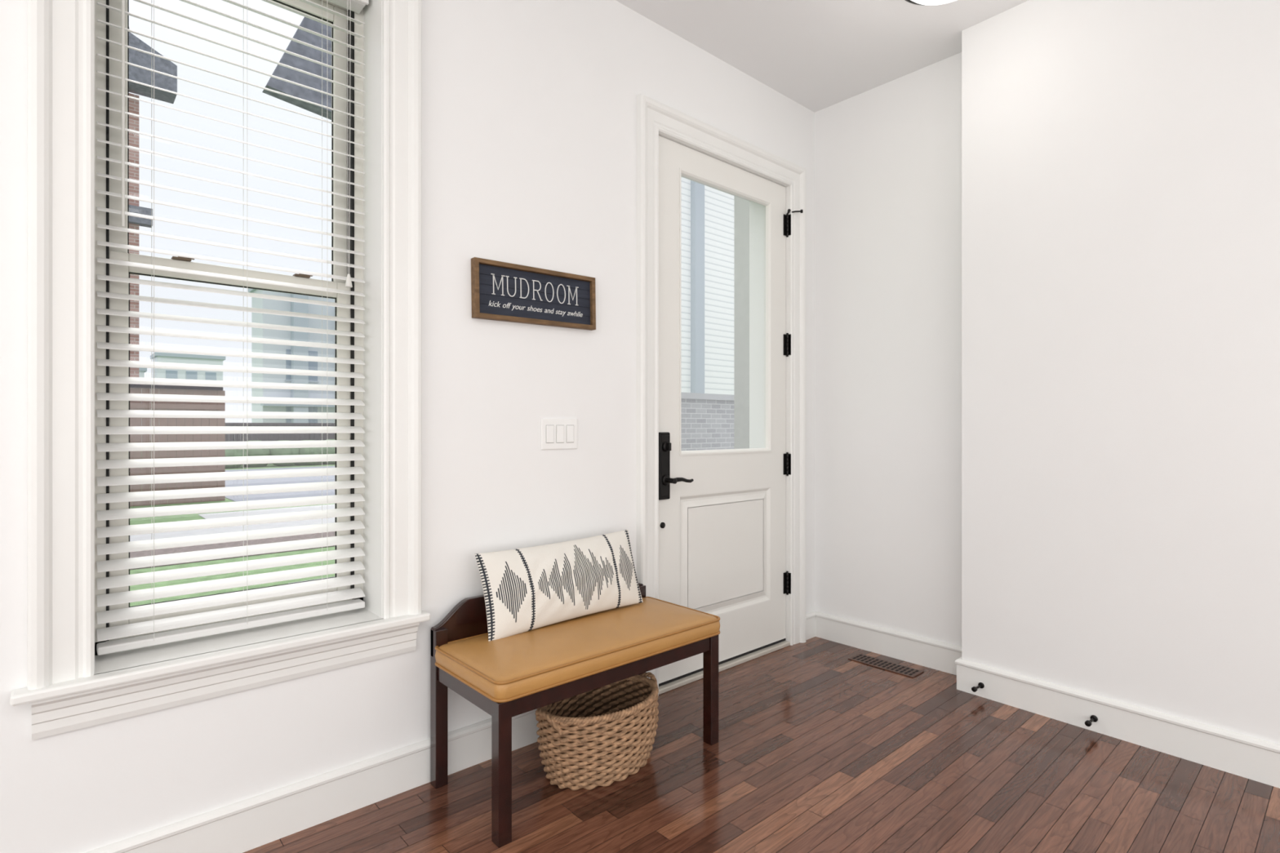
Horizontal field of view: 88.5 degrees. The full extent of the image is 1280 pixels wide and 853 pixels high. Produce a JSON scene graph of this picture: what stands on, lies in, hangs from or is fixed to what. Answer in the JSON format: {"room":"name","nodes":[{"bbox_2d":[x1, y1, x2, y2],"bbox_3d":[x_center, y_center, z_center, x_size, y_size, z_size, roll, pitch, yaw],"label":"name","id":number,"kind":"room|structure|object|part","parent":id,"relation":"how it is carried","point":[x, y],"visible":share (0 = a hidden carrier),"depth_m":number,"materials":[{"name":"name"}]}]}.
{"room":"entryway","nodes":[
{"label":"entryway","id":0,"kind":"room"},
{"bbox_2d":[0,0,814,852],"bbox_3d":[-1.387,-0.290,1.686,6.320,2.880,0.260,0,0,-42],"label":"wall","id":1,"kind":"structure","parent":0,"point":[529,107],"depth_m":2.24,"materials":[{"name":"paint"}]},
{"bbox_2d":[9,608,430,706],"bbox_3d":[-1.100,0.607,1.851,0.968,0.026,0.227,0,0,-42],"label":"window sill","id":2,"kind":"structure","parent":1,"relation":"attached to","point":[114,668],"depth_m":1.76,"materials":[{"name":"paint"}]},
{"bbox_2d":[26,0,421,690],"bbox_3d":[-1.044,-0.464,1.795,0.923,2.118,0.035,0,0,-42],"label":"window frame","id":3,"kind":"structure","parent":1,"relation":"attached to","point":[60,33],"depth_m":1.55,"materials":[{"name":"paint"}]},
{"bbox_2d":[31,622,419,740],"bbox_3d":[-1.045,0.666,1.791,0.900,0.097,0.040,0,0,-42],"label":"apron","id":4,"kind":"object","parent":1,"relation":"attached to","point":[65,713],"visible":0.91,"depth_m":1.72,"materials":[{"name":"paint"}]},
{"bbox_2d":[94,0,363,655],"bbox_3d":[-1.199,-0.395,1.968,0.697,2.030,0.112,0,0,-42],"label":"frame","id":5,"kind":"object","parent":1,"relation":"attached to","point":[102,30],"visible":0.32,"depth_m":1.72,"materials":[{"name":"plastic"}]},
{"bbox_2d":[109,0,351,626],"bbox_3d":[-1.192,-0.406,1.960,0.615,1.928,0.063,0,0,-42],"label":"window","id":6,"kind":"structure","parent":1,"relation":"in","point":[116,270],"depth_m":1.88,"materials":[{"name":"plastic"}]},
{"bbox_3d":[-1.203,-0.895,1.972,0.615,0.950,0.030,0,0,-42],"label":"upper sash","id":7,"kind":"part","parent":6,"relation":"part of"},
{"bbox_2d":[96,0,368,655],"bbox_3d":[-1.131,-0.411,1.887,0.669,1.978,0.079,0,0,-42],"label":"window blinds","id":8,"kind":"object","parent":6,"relation":"attached to","point":[356,6],"visible":1,"depth_m":1.85,"materials":[{"name":"white plastic"}]},
{"bbox_2d":[171,256,312,278],"bbox_3d":[-1.168,-0.471,1.949,0.362,0.012,0.030,0,0,-42],"label":"sash lock","id":9,"kind":"object","parent":6,"relation":"on","point":[180,258],"visible":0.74,"depth_m":1.84,"materials":[{"name":"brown metal"}]},
{"bbox_2d":[93,0,382,673],"bbox_3d":[-1.113,-0.408,1.872,0.697,2.004,0.170,0,0,-42],"label":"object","id":10,"kind":"object","parent":1,"relation":"attached to","point":[372,12],"visible":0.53,"depth_m":2.09,"materials":[{"name":"paint"}]},
{"bbox_2d":[84,708,539,852],"bbox_3d":[-1.828,1.083,1.100,4.882,0.134,0.022,0,0,-42],"label":"baseboard","id":11,"kind":"structure","parent":1,"relation":"attached to","point":[242,826],"depth_m":1.90,"materials":[{"name":"paint"}]},
{"bbox_2d":[471,257,595,330],"bbox_3d":[-0.373,-0.475,2.401,0.516,0.202,0.029,-1,1,-42],"label":"wall sign","id":12,"kind":"object","parent":1,"relation":"attached to","point":[504,291],"visible":1,"depth_m":2.38,"materials":[{"name":"brown wood"}]},
{"bbox_2d":[541,418,577,449],"bbox_3d":[-0.302,0.028,2.478,0.166,0.116,0.010,0,0,-42],"label":"light switch","id":13,"kind":"object","parent":1,"relation":"attached to","point":[556,433],"visible":1,"depth_m":2.47,"materials":[{"name":"plastic"}]},
{"bbox_2d":[636,93,805,696],"bbox_3d":[0.359,-0.117,3.216,1.189,2.533,0.275,0,0,-42],"label":"door frame","id":14,"kind":"structure","parent":1,"relation":"attached to","point":[654,117],"depth_m":3.20,"materials":[{"name":"paint"}]},
{"bbox_2d":[658,135,786,684],"bbox_3d":[0.403,-0.073,3.166,0.949,2.379,0.049,0,0,-42],"label":"door","id":15,"kind":"structure","parent":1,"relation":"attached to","point":[722,540],"depth_m":3.14,"materials":[{"name":"paint"}]},
{"bbox_2d":[658,431,693,528],"bbox_3d":[0.140,0.234,2.844,0.204,0.418,0.088,0,0,-9],"label":"handle set","id":16,"kind":"object","parent":15,"relation":"attached to","point":[664,444],"visible":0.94,"depth_m":2.84,"materials":[{"name":"black metal"}]},
{"bbox_2d":[783,208,803,595],"bbox_3d":[0.804,-0.126,3.450,0.099,2.023,0.051,0,0,-11],"label":"hinges","id":17,"kind":"object","parent":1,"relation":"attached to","point":[786,225],"visible":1,"depth_m":3.45,"materials":[{"name":"black metal"}]},
{"bbox_2d":[681,392,733,450],"bbox_3d":[0.068,0.450,5.304,3.480,1.460,0.260,0,0,-42],"label":"brick wall","id":18,"kind":"structure","parent":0,"point":[707,419],"depth_m":5.62,"materials":[{"name":"grey brick"}]},
{"bbox_2d":[681,177,733,395],"bbox_3d":[1.571,-2.400,12.970,6.600,7.900,2.900,0,0,-42],"label":"house","id":19,"kind":"structure","parent":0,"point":[707,212],"depth_m":10.72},
{"bbox_2d":[733,195,749,448],"bbox_3d":[0.985,-0.310,4.507,0.220,2.980,0.690,0,0,-42],"label":"porch column","id":20,"kind":"structure","parent":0,"point":[741,206],"depth_m":4.64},
{"bbox_2d":[243,636,1279,852],"bbox_3d":[0.145,1.200,-0.111,6.440,0.100,4.980,0,0,-42],"label":"floor","id":21,"kind":"structure","parent":0,"point":[818,749],"depth_m":2.07,"materials":[{"name":"brown wood"}]},
{"bbox_2d":[430,582,719,848],"bbox_3d":[-0.187,0.861,2.250,0.927,0.578,0.448,0,0,-42],"label":"bench","id":22,"kind":"object","parent":21,"relation":"on","point":[508,677],"visible":0.89,"depth_m":2.09,"materials":[{"name":"brown leather"}]},
{"bbox_3d":[-0.330,0.656,2.405,0.903,0.168,0.026,0,0,-42],"label":"backrest","id":23,"kind":"part","parent":22,"relation":"part of","materials":[{"name":"brown wood"}]},
{"bbox_2d":[475,529,643,640],"bbox_3d":[-0.261,0.548,2.340,0.667,0.284,0.137,0,0,-44],"label":"lumbar pillow","id":24,"kind":"object","parent":22,"relation":"on","point":[525,589],"visible":1,"depth_m":2.26,"materials":[{"name":"fabric"}]},
{"bbox_2d":[435,597,719,699],"bbox_3d":[-0.178,0.718,2.240,0.924,0.072,0.418,0,0,-42],"label":"seat cushion","id":25,"kind":"object","parent":22,"relation":"on","point":[527,664],"depth_m":2.07,"materials":[{"name":"orange leather"}]},
{"bbox_2d":[535,671,658,791],"bbox_3d":[-0.137,1.023,2.235,0.410,0.256,0.389,0,0,-2],"label":"wicker basket","id":26,"kind":"object","parent":21,"relation":"on","point":[603,735],"visible":0.88,"depth_m":2.10,"materials":[{"name":"beige wicker"}]},
{"bbox_2d":[658,638,790,694],"bbox_3d":[0.344,1.134,3.232,0.953,0.032,0.272,0,0,-42],"label":"threshold","id":27,"kind":"object","parent":21,"relation":"on","point":[676,682],"visible":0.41,"depth_m":3.14,"materials":[{"name":"wood"}]},
{"bbox_2d":[848,653,924,678],"bbox_3d":[1.178,1.147,3.162,0.110,0.005,0.330,0,0,-42],"label":"floor vent","id":28,"kind":"object","parent":21,"relation":"in","point":[864,659],"visible":1,"depth_m":3.15,"materials":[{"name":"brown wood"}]},
{"bbox_2d":[615,0,1028,112],"bbox_3d":[0.145,-1.790,-0.111,6.440,0.120,4.980,0,0,-42],"label":"ceiling","id":29,"kind":"structure","parent":0,"point":[819,55],"depth_m":2.91,"materials":[{"name":"paint"}]},
{"bbox_2d":[905,0,955,5],"bbox_3d":[1.131,-1.675,2.421,0.350,0.107,0.350,0,0,-42],"label":"ceiling light","id":30,"kind":"object","parent":29,"relation":"attached to","point":[924,2],"depth_m":2.53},
{"bbox_2d":[814,52,961,646],"bbox_3d":[1.307,-0.290,3.325,0.120,2.880,0.900,0,0,-42],"label":"wall","id":31,"kind":"structure","parent":0,"point":[888,155],"depth_m":3.30,"materials":[{"name":"paint"}]},
{"bbox_2d":[961,0,1279,744],"bbox_3d":[2.706,-0.290,1.522,0.448,2.880,3.747,0,0,-42],"label":"wall","id":32,"kind":"structure","parent":0,"point":[1121,158],"depth_m":2.42,"materials":[{"name":"paint"}]},
{"bbox_2d":[971,682,984,692],"bbox_3d":[1.424,1.100,2.769,0.075,0.024,0.025,0,0,-42],"label":"door stop","id":33,"kind":"object","parent":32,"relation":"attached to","point":[980,685],"visible":1,"depth_m":2.77,"materials":[{"name":"black metal"}]},
{"bbox_2d":[805,611,1279,788],"bbox_3d":[2.382,1.083,1.804,0.189,0.134,4.610,0,0,-39],"label":"baseboard","id":34,"kind":"structure","parent":32,"relation":"attached to","point":[1255,759],"depth_m":2.53,"materials":[{"name":"paint"}]},
{"bbox_2d":[1084,715,1097,726],"bbox_3d":[1.685,1.100,2.453,0.075,0.024,0.025,0,0,-42],"label":"door stop","id":35,"kind":"object","parent":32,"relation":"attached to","point":[1093,718],"visible":1,"depth_m":2.45,"materials":[{"name":"black metal"}]},
{"label":"outside","id":36,"kind":"structure","parent":0,"visible":0},
{"bbox_2d":[129,439,334,606],"bbox_3d":[-25.475,1.700,40.548,90.000,0.300,89.720,0,0,-42],"label":"lawn","id":37,"kind":"structure","parent":36,"point":[194,516],"depth_m":7.34,"materials":[{"name":"green plant"}]},
{"bbox_2d":[138,367,146,377],"bbox_3d":[-39.495,-1.375,47.931,5.300,5.850,4.300,0,0,-42],"label":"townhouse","id":38,"kind":"structure","parent":37,"relation":"on","point":[141,371],"depth_m":47.98,"materials":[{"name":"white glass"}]},
{"bbox_2d":[128,28,177,377],"bbox_3d":[-13.053,-3.550,12.943,6.200,10.200,2.400,0,0,-42],"label":"brick house","id":39,"kind":"structure","parent":37,"relation":"on","point":[139,58],"depth_m":13.93,"materials":[{"name":"red brick"}]},
{"bbox_2d":[129,383,225,506],"bbox_3d":[-9.765,0.350,12.831,2.845,2.400,0.160,0,0,-42],"label":"fence","id":40,"kind":"object","parent":37,"relation":"on","point":[134,388],"visible":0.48,"depth_m":13.20,"materials":[{"name":"brown wood"}]},
{"bbox_2d":[150,351,225,422],"bbox_3d":[-34.030,-1.875,49.478,4.300,6.850,3.300,0,0,-42],"label":"townhouse","id":41,"kind":"structure","parent":37,"relation":"on","point":[158,357],"depth_m":48.27,"materials":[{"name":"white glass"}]},
{"bbox_2d":[129,531,334,569],"bbox_3d":[-5.012,1.544,8.403,7.500,0.012,1.300,0,0,-42],"label":"mulch bed","id":42,"kind":"object","parent":37,"relation":"on","point":[252,542],"visible":0.11,"depth_m":8.42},
{"bbox_2d":[192,466,334,502],"bbox_3d":[-6.501,1.544,22.185,14.300,0.012,12.400,0,0,-42],"label":"driveway","id":43,"kind":"structure","parent":37,"relation":"on","point":[243,482],"depth_m":17.69,"materials":[{"name":"concrete"}]},
{"bbox_2d":[192,422,334,441],"bbox_3d":[-12.799,0.700,29.567,14.190,1.700,0.100,0,0,-42],"label":"fence","id":44,"kind":"object","parent":37,"relation":"on","point":[228,437],"visible":0.15,"depth_m":27.43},
{"bbox_2d":[192,439,334,468],"bbox_3d":[-12.293,0.947,27.525,13.890,1.203,1.549,0,0,-42],"label":"hedge","id":45,"kind":"object","parent":37,"relation":"on","point":[308,451],"visible":0.16,"depth_m":25.35,"materials":[{"name":"green plant"}]},
{"bbox_2d":[198,504,334,519],"bbox_3d":[-5.885,1.545,12.592,4.200,0.010,0.900,0,0,-42],"label":"garden path","id":46,"kind":"structure","parent":37,"relation":"on","point":[228,514],"depth_m":11.92,"materials":[{"name":"concrete"}]},
{"bbox_2d":[248,288,334,422],"bbox_3d":[-16.653,-3.100,37.496,9.350,9.300,3.350,0,0,-42],"label":"townhouse","id":47,"kind":"structure","parent":37,"relation":"on","point":[259,303],"depth_m":34.48,"materials":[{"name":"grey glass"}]},
{"bbox_2d":[262,17,331,119],"bbox_3d":[-2.690,-2.950,8.271,3.620,9.000,0.200,0,0,-42],"label":"roof","id":48,"kind":"object","parent":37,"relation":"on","point":[282,72],"visible":0.08,"depth_m":7.27,"materials":[{"name":"grey"}]},
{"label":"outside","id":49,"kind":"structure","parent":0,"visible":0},
{"bbox_2d":[129,517,334,541],"bbox_3d":[-7.045,1.545,8.795,11.000,0.010,1.400,0,0,-42],"label":"sidewalk","id":50,"kind":"structure","parent":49,"point":[312,522],"depth_m":9.84,"materials":[{"name":"concrete"}]}
]}

